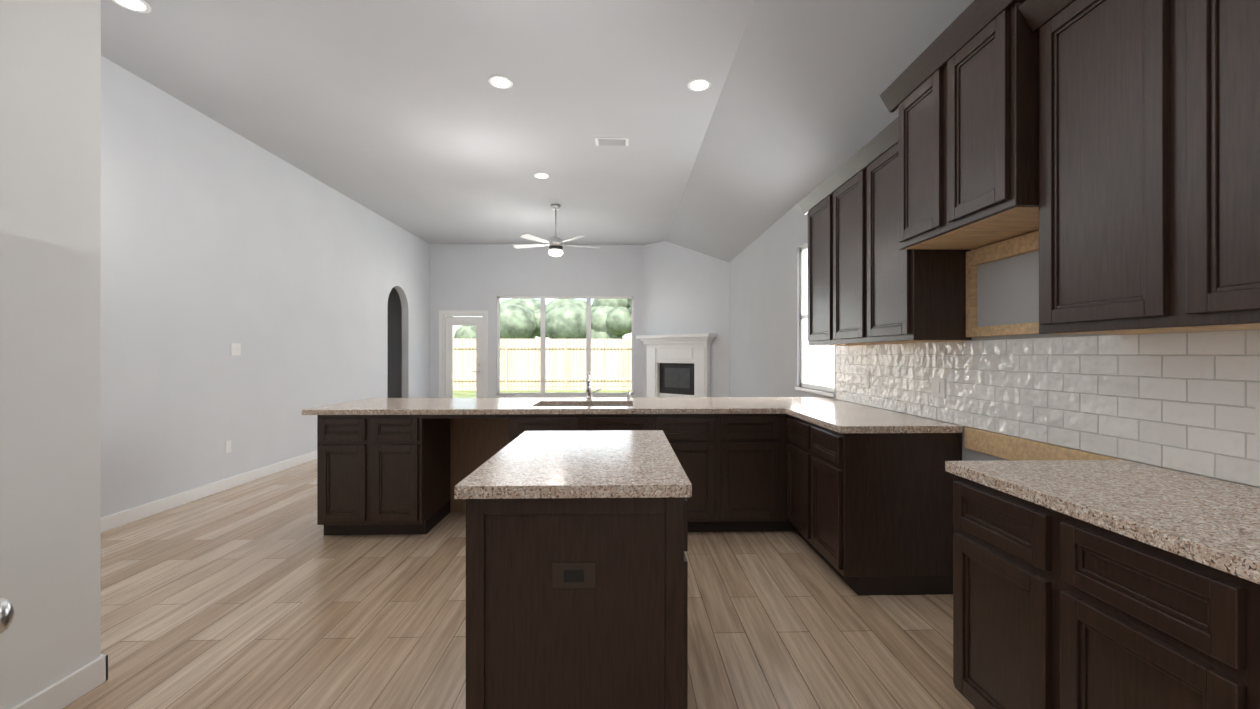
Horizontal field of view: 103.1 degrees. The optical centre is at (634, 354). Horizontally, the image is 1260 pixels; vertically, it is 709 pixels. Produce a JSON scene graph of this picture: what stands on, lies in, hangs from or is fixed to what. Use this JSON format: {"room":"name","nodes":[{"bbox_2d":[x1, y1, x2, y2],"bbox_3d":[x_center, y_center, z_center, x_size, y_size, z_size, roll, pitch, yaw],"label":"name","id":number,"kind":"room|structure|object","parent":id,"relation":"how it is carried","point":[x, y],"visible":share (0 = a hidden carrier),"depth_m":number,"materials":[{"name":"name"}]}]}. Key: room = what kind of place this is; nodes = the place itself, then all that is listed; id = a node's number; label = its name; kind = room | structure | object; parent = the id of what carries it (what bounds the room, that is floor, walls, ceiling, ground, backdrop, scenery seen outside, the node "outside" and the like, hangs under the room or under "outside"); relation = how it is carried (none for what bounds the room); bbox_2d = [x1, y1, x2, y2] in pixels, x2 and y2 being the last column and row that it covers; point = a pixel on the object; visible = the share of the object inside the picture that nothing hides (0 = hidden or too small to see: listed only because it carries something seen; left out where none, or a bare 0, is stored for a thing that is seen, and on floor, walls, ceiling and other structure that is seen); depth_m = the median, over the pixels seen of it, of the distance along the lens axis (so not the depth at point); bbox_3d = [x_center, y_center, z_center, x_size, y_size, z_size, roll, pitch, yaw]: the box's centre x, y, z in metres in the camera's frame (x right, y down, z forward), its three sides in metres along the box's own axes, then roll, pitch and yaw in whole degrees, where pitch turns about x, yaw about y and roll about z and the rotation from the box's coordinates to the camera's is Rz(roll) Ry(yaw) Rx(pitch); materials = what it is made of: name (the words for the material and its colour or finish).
{"room":"kitchen","nodes":[
{"label":"kitchen","id":0,"kind":"room"},
{"bbox_2d":[0,0,100,708],"bbox_3d":[-2.803,-0.471,1.518,2.040,3.540,0.890,0,0,-1],"label":"wall","id":1,"kind":"structure","parent":0,"point":[50,320],"depth_m":1.51,"materials":[{"name":"paint"}]},
{"bbox_2d":[11,654,102,708],"bbox_3d":[-2.097,1.246,1.596,0.016,0.105,0.769,0,0,-1],"label":"baseboard","id":2,"kind":"structure","parent":1,"relation":"attached to","point":[73,687],"depth_m":1.85,"materials":[{"name":"white wood"}]},
{"bbox_2d":[103,654,107,682],"bbox_3d":[-2.967,1.246,1.967,1.736,0.105,0.016,0,0,-1],"label":"baseboard","id":3,"kind":"structure","parent":1,"relation":"attached to","point":[105,656],"depth_m":1.98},
{"bbox_2d":[101,56,428,517],"bbox_3d":[-4.026,-0.470,5.934,0.120,3.540,8.240,0,0,-1],"label":"wall","id":4,"kind":"structure","parent":0,"point":[217,239],"depth_m":4.76,"materials":[{"name":"grey paint"}]},
{"bbox_2d":[101,450,316,531],"bbox_3d":[-3.935,1.247,5.025,0.016,0.105,6.180,0,0,-1],"label":"baseboard","id":5,"kind":"structure","parent":4,"relation":"attached to","point":[124,517],"depth_m":4.45,"materials":[{"name":"white wood"}]},
{"bbox_2d":[225,440,230,452],"bbox_3d":[-3.935,0.892,4.840,0.006,0.115,0.070,0,0,-1],"label":"outlet","id":6,"kind":"object","parent":4,"relation":"attached to","point":[227,443],"depth_m":4.83,"materials":[{"name":"white plastic"}]},
{"bbox_2d":[231,343,240,355],"bbox_3d":[-3.935,-0.050,4.936,0.010,0.120,0.120,0,0,-1],"label":"light switch","id":7,"kind":"object","parent":4,"relation":"attached to","point":[235,347],"depth_m":4.93,"materials":[{"name":"white plastic"}]},
{"bbox_2d":[387,287,401,397],"bbox_3d":[-4.792,-0.469,8.515,1.280,3.540,2.000,0,0,-1],"label":"arch","id":8,"kind":"object","parent":4,"relation":"in","point":[394,388],"depth_m":9.42,"materials":[{"name":"grey paint"}]},
{"bbox_2d":[63,459,974,708],"bbox_3d":[-1.731,1.350,4.176,7.180,0.100,11.870,0,0,-1],"label":"floor","id":9,"kind":"structure","parent":0,"point":[265,592],"depth_m":2.44,"materials":[{"name":"brown wood"}]},
{"bbox_2d":[317,415,369,534],"bbox_3d":[-2.059,0.862,3.812,0.365,0.875,0.620,0,0,-1],"label":"base cabinet","id":10,"kind":"object","parent":9,"relation":"on","point":[343,441],"depth_m":3.51,"materials":[{"name":"wood"}]},
{"bbox_2d":[370,411,453,534],"bbox_3d":[-1.694,0.862,3.822,0.365,0.875,0.620,0,0,-1],"label":"base cabinet","id":11,"kind":"object","parent":9,"relation":"on","point":[412,452],"depth_m":3.53,"materials":[{"name":"wood"}]},
{"bbox_2d":[302,397,865,414],"bbox_3d":[-0.302,0.403,4.007,4.069,0.038,0.940,0,0,-1],"label":"countertop","id":12,"kind":"structure","parent":11,"relation":"on","point":[363,406],"depth_m":3.77,"materials":[{"name":"beige stone"}]},
{"bbox_2d":[538,403,633,406],"bbox_3d":[-0.394,0.525,3.925,0.784,0.229,0.444,0,0,-1],"label":"sink","id":13,"kind":"object","parent":12,"relation":"in","point":[539,404],"depth_m":4.13,"materials":[{"name":"silver metal"}]},
{"bbox_2d":[586,371,601,398],"bbox_3d":[-0.342,0.268,4.141,0.129,0.233,0.185,0,0,-1],"label":"faucet","id":14,"kind":"object","parent":12,"relation":"on","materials":[{"name":"silver metal"}]},
{"bbox_2d":[506,411,581,444],"bbox_3d":[-0.645,0.862,3.848,0.515,0.875,0.620,0,0,-1],"label":"base cabinet","id":15,"kind":"object","parent":9,"relation":"on","point":[517,422],"depth_m":3.55,"materials":[{"name":"wood"}]},
{"bbox_2d":[454,430,691,708],"bbox_3d":[-0.193,0.842,1.998,0.695,0.915,1.063,0,0,-1],"label":"kitchen island","id":16,"kind":"object","parent":9,"relation":"on","point":[576,573],"visible":1,"depth_m":1.50,"materials":[{"name":"wood"}]},
{"bbox_2d":[582,411,657,430],"bbox_3d":[-0.130,0.862,3.861,0.515,0.875,0.620,0,0,-1],"label":"base cabinet","id":17,"kind":"object","parent":9,"relation":"on","point":[591,420],"depth_m":3.56,"materials":[{"name":"wood"}]},
{"bbox_2d":[636,333,716,396],"bbox_3d":[0.736,0.467,9.293,1.720,1.670,0.257,0,0,44],"label":"fireplace","id":18,"kind":"object","parent":9,"relation":"on","point":[678,365],"visible":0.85,"depth_m":9.27,"materials":[{"name":"white wood"}]},
{"bbox_2d":[658,411,721,531],"bbox_3d":[0.358,0.862,3.874,0.460,0.875,0.620,0,0,-1],"label":"base cabinet","id":19,"kind":"object","parent":9,"relation":"on","point":[695,437],"depth_m":3.58,"materials":[{"name":"wood"}]},
{"bbox_2d":[722,411,785,531],"bbox_3d":[0.842,0.862,3.886,0.510,0.875,0.620,0,0,-1],"label":"base cabinet","id":20,"kind":"object","parent":9,"relation":"on","point":[753,442],"depth_m":3.59,"materials":[{"name":"wood"}]},
{"bbox_2d":[786,411,805,541],"bbox_3d":[1.423,0.862,3.383,0.666,0.875,0.455,0,0,-1],"label":"base cabinet","id":21,"kind":"object","parent":9,"relation":"on","point":[795,427],"depth_m":3.41,"materials":[{"name":"wood"}]},
{"bbox_2d":[806,419,961,594],"bbox_3d":[1.435,0.862,2.928,0.666,0.875,0.455,0,0,-1],"label":"base cabinet","id":22,"kind":"object","parent":9,"relation":"on","point":[859,497],"depth_m":2.70,"materials":[{"name":"wood"}]},
{"bbox_2d":[786,407,962,434],"bbox_3d":[1.421,0.403,3.131,0.669,0.038,0.900,0,0,-1],"label":"countertop","id":23,"kind":"structure","parent":22,"relation":"on","point":[844,420],"depth_m":2.87,"materials":[{"name":"beige stone"}]},
{"bbox_2d":[945,460,1259,708],"bbox_3d":[1.474,0.841,1.196,0.676,0.915,1.240,0,0,-1],"label":"base cabinet","id":24,"kind":"object","parent":9,"relation":"on","point":[1102,584],"visible":1,"depth_m":1.29,"materials":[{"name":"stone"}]},
{"bbox_2d":[429,244,642,397],"bbox_3d":[-2.000,-0.468,10.031,4.380,3.540,0.150,0,0,-1],"label":"wall","id":25,"kind":"structure","parent":0,"point":[472,277],"depth_m":9.95,"materials":[{"name":"grey paint"}]},
{"bbox_2d":[439,311,487,397],"bbox_3d":[-3.398,0.217,9.972,0.960,2.170,0.138,0,0,-1],"label":"door frame","id":26,"kind":"structure","parent":25,"relation":"attached to","point":[444,314],"depth_m":9.91,"materials":[{"name":"white wood"}]},
{"bbox_2d":[445,317,482,397],"bbox_3d":[-3.398,0.271,9.953,0.740,2.038,0.105,0,0,-1],"label":"back door","id":27,"kind":"structure","parent":25,"relation":"in","point":[451,322],"depth_m":9.96,"materials":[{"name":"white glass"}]},
{"bbox_2d":[495,296,634,396],"bbox_3d":[-1.384,-0.163,10.002,2.770,2.010,0.120,0,0,-1],"label":"triple window","id":28,"kind":"structure","parent":25,"relation":"in","point":[542,393],"depth_m":9.99,"materials":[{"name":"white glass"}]},
{"bbox_2d":[101,0,973,261],"bbox_3d":[-1.731,-1.915,4.177,7.180,0.791,11.870,0,0,-1],"label":"ceiling","id":29,"kind":"structure","parent":0,"point":[406,115],"depth_m":4.10,"materials":[{"name":"paint"}]},
{"bbox_2d":[112,0,150,12],"bbox_3d":[-3.134,-2.187,3.106,0.189,0.008,0.189,0,0,-7],"label":"recessed light","id":30,"kind":"object","parent":29,"relation":"in","point":[140,6],"depth_m":3.13,"materials":[{"name":"white plastic"}]},
{"bbox_2d":[488,75,512,88],"bbox_3d":[-1.077,-2.186,4.018,0.189,0.008,0.189,0,0,-7],"label":"recessed light","id":31,"kind":"object","parent":29,"relation":"in","point":[504,82],"depth_m":4.01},
{"bbox_2d":[534,173,548,178],"bbox_3d":[-1.140,-2.186,6.118,0.189,0.008,0.189,0,0,-7],"label":"recessed light","id":32,"kind":"object","parent":29,"relation":"in","point":[538,175],"depth_m":6.10,"materials":[{"name":"white plastic"}]},
{"bbox_2d":[513,204,599,256],"bbox_3d":[-1.167,-1.815,7.394,1.298,0.747,1.266,0,0,-1],"label":"ceiling fan","id":33,"kind":"object","parent":29,"relation":"hanging from","point":[555,244],"visible":1,"depth_m":7.28,"materials":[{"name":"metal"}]},
{"bbox_2d":[595,137,628,145],"bbox_3d":[-0.235,-2.184,5.140,0.340,0.012,0.180,0,0,-1],"label":"ceiling vent","id":34,"kind":"object","parent":29,"relation":"in","point":[599,141],"visible":0.98,"depth_m":5.12,"materials":[{"name":"white metal"}]},
{"bbox_2d":[688,78,710,91],"bbox_3d":[0.523,-2.186,4.059,0.189,0.008,0.189,0,0,-7],"label":"recessed light","id":35,"kind":"object","parent":29,"relation":"in","point":[699,84],"depth_m":4.04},
{"bbox_2d":[643,241,728,396],"bbox_3d":[0.958,-0.469,9.396,1.540,3.540,1.570,0,0,-1],"label":"wall","id":36,"kind":"structure","parent":0,"point":[685,290],"depth_m":9.23,"materials":[{"name":"grey paint"}]},
{"bbox_2d":[729,204,1259,487],"bbox_3d":[1.818,-0.196,3.491,0.120,2.990,10.320,0,0,-1],"label":"wall","id":37,"kind":"structure","parent":0,"point":[764,314],"depth_m":5.69,"materials":[{"name":"grey paint"}]},
{"bbox_2d":[795,244,834,396],"bbox_3d":[1.759,-0.375,4.810,0.110,1.490,0.960,0,0,-1],"label":"kitchen window","id":38,"kind":"structure","parent":37,"relation":"in","point":[804,384],"depth_m":5.22,"materials":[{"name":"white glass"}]},
{"bbox_2d":[805,180,828,345],"bbox_3d":[1.580,-0.665,3.868,0.330,1.180,0.494,0,0,-1],"label":"upper cabinet","id":39,"kind":"object","parent":37,"relation":"attached to","point":[817,205],"depth_m":3.87,"materials":[{"name":"brown wood"}]},
{"bbox_2d":[829,152,875,345],"bbox_3d":[1.593,-0.665,3.374,0.330,1.180,0.494,0,0,-1],"label":"upper cabinet","id":40,"kind":"object","parent":37,"relation":"attached to","point":[844,188],"depth_m":3.40,"materials":[{"name":"brown wood"}]},
{"bbox_2d":[864,372,869,387],"bbox_3d":[1.738,0.192,3.749,0.009,0.115,0.075,0,0,-1],"label":"outlet","id":41,"kind":"object","parent":37,"relation":"attached to","point":[866,375],"depth_m":3.74,"materials":[{"name":"white plastic"}]},
{"bbox_2d":[861,128,971,343],"bbox_3d":[1.605,-0.665,2.880,0.330,1.180,0.495,0,0,-1],"label":"upper cabinet","id":42,"kind":"object","parent":37,"relation":"attached to","point":[907,297],"depth_m":2.79,"materials":[{"name":"brown wood"}]},
{"bbox_2d":[932,377,945,397],"bbox_3d":[1.759,0.191,2.900,0.009,0.115,0.120,0,0,-1],"label":"outlet","id":43,"kind":"object","parent":37,"relation":"attached to","point":[938,387],"depth_m":2.89,"materials":[{"name":"white plastic"}]},
{"bbox_2d":[889,44,1017,251],"bbox_3d":[1.577,-0.968,2.435,0.410,0.835,0.390,0,0,-1],"label":"upper cabinet","id":44,"kind":"object","parent":37,"relation":"attached to","point":[913,134],"depth_m":2.47,"materials":[{"name":"brown wood"}]},
{"bbox_2d":[937,0,1032,235],"bbox_3d":[1.586,-0.968,2.046,0.410,0.835,0.390,0,0,-1],"label":"upper cabinet","id":45,"kind":"object","parent":37,"relation":"attached to","point":[985,61],"depth_m":2.00,"materials":[{"name":"brown wood"}]},
{"bbox_2d":[965,230,1121,460],"bbox_3d":[1.771,-0.021,2.255,0.034,1.040,0.830,0,0,-1],"label":"plywood panel","id":46,"kind":"object","parent":37,"relation":"attached to","point":[1010,448],"visible":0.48,"depth_m":2.38,"materials":[{"name":"brown wood"}]},
{"bbox_2d":[835,329,1259,486],"bbox_3d":[1.780,0.155,2.440,0.008,0.456,3.740,0,0,-1],"label":"tile backsplash","id":47,"kind":"structure","parent":37,"relation":"attached to","point":[1183,401],"depth_m":1.93,"materials":[{"name":"white tile"}]},
{"bbox_2d":[1025,0,1174,334],"bbox_3d":[1.637,-0.676,1.611,0.330,1.200,0.470,0,0,-1],"label":"upper cabinet","id":48,"kind":"object","parent":37,"relation":"attached to","point":[1109,150],"depth_m":1.61,"materials":[{"name":"brown wood"}]},
{"bbox_2d":[1161,0,1259,331],"bbox_3d":[1.649,-0.676,1.141,0.330,1.200,0.470,0,0,-1],"label":"upper cabinet","id":49,"kind":"object","parent":37,"relation":"attached to","point":[1210,49],"depth_m":1.29,"materials":[{"name":"brown wood"}]},
{"bbox_2d":[1255,401,1259,440],"bbox_3d":[1.797,0.191,1.410,0.009,0.115,0.075,0,0,-1],"label":"outlet","id":50,"kind":"object","parent":37,"relation":"attached to","point":[1257,403],"depth_m":1.44,"materials":[{"name":"white plastic"}]},
{"label":"outside","id":51,"kind":"structure","parent":0,"visible":0},
{"bbox_2d":[453,390,631,397],"bbox_3d":[-0.573,1.533,27.527,60.000,0.150,34.740,0,0,-1],"label":"ground","id":52,"kind":"structure","parent":51,"point":[464,393],"depth_m":19.67,"materials":[{"name":"green plant"}]},
{"bbox_2d":[447,299,631,338],"bbox_3d":[-0.305,-1.365,26.252,48.734,5.645,7.524,0,0,-1],"label":"trees","id":53,"kind":"object","parent":52,"relation":"on","point":[518,320],"depth_m":23.94,"materials":[{"name":"green plant"}]},
{"bbox_2d":[453,339,631,390],"bbox_3d":[-0.392,0.405,20.370,60.000,2.100,0.120,0,0,-1],"label":"fence","id":54,"kind":"object","parent":52,"relation":"on","point":[519,360],"depth_m":20.32,"materials":[{"name":"brown wood"}]},
{"bbox_3d":[-1.611,0.189,0.768,0.016,2.220,0.910,0,0,-1],"label":"door frame","id":55,"kind":"structure","parent":0,"visible":0},
{"bbox_2d":[0,598,13,633],"bbox_3d":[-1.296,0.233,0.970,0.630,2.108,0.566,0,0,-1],"label":"door knob","id":56,"kind":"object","parent":55,"relation":"attached to","point":[6,612],"depth_m":0.79,"materials":[{"name":"metal"}]},
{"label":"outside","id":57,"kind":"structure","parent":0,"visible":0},
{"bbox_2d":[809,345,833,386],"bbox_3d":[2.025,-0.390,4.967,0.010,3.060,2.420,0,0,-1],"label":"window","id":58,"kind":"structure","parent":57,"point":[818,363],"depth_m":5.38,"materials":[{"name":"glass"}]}
]}

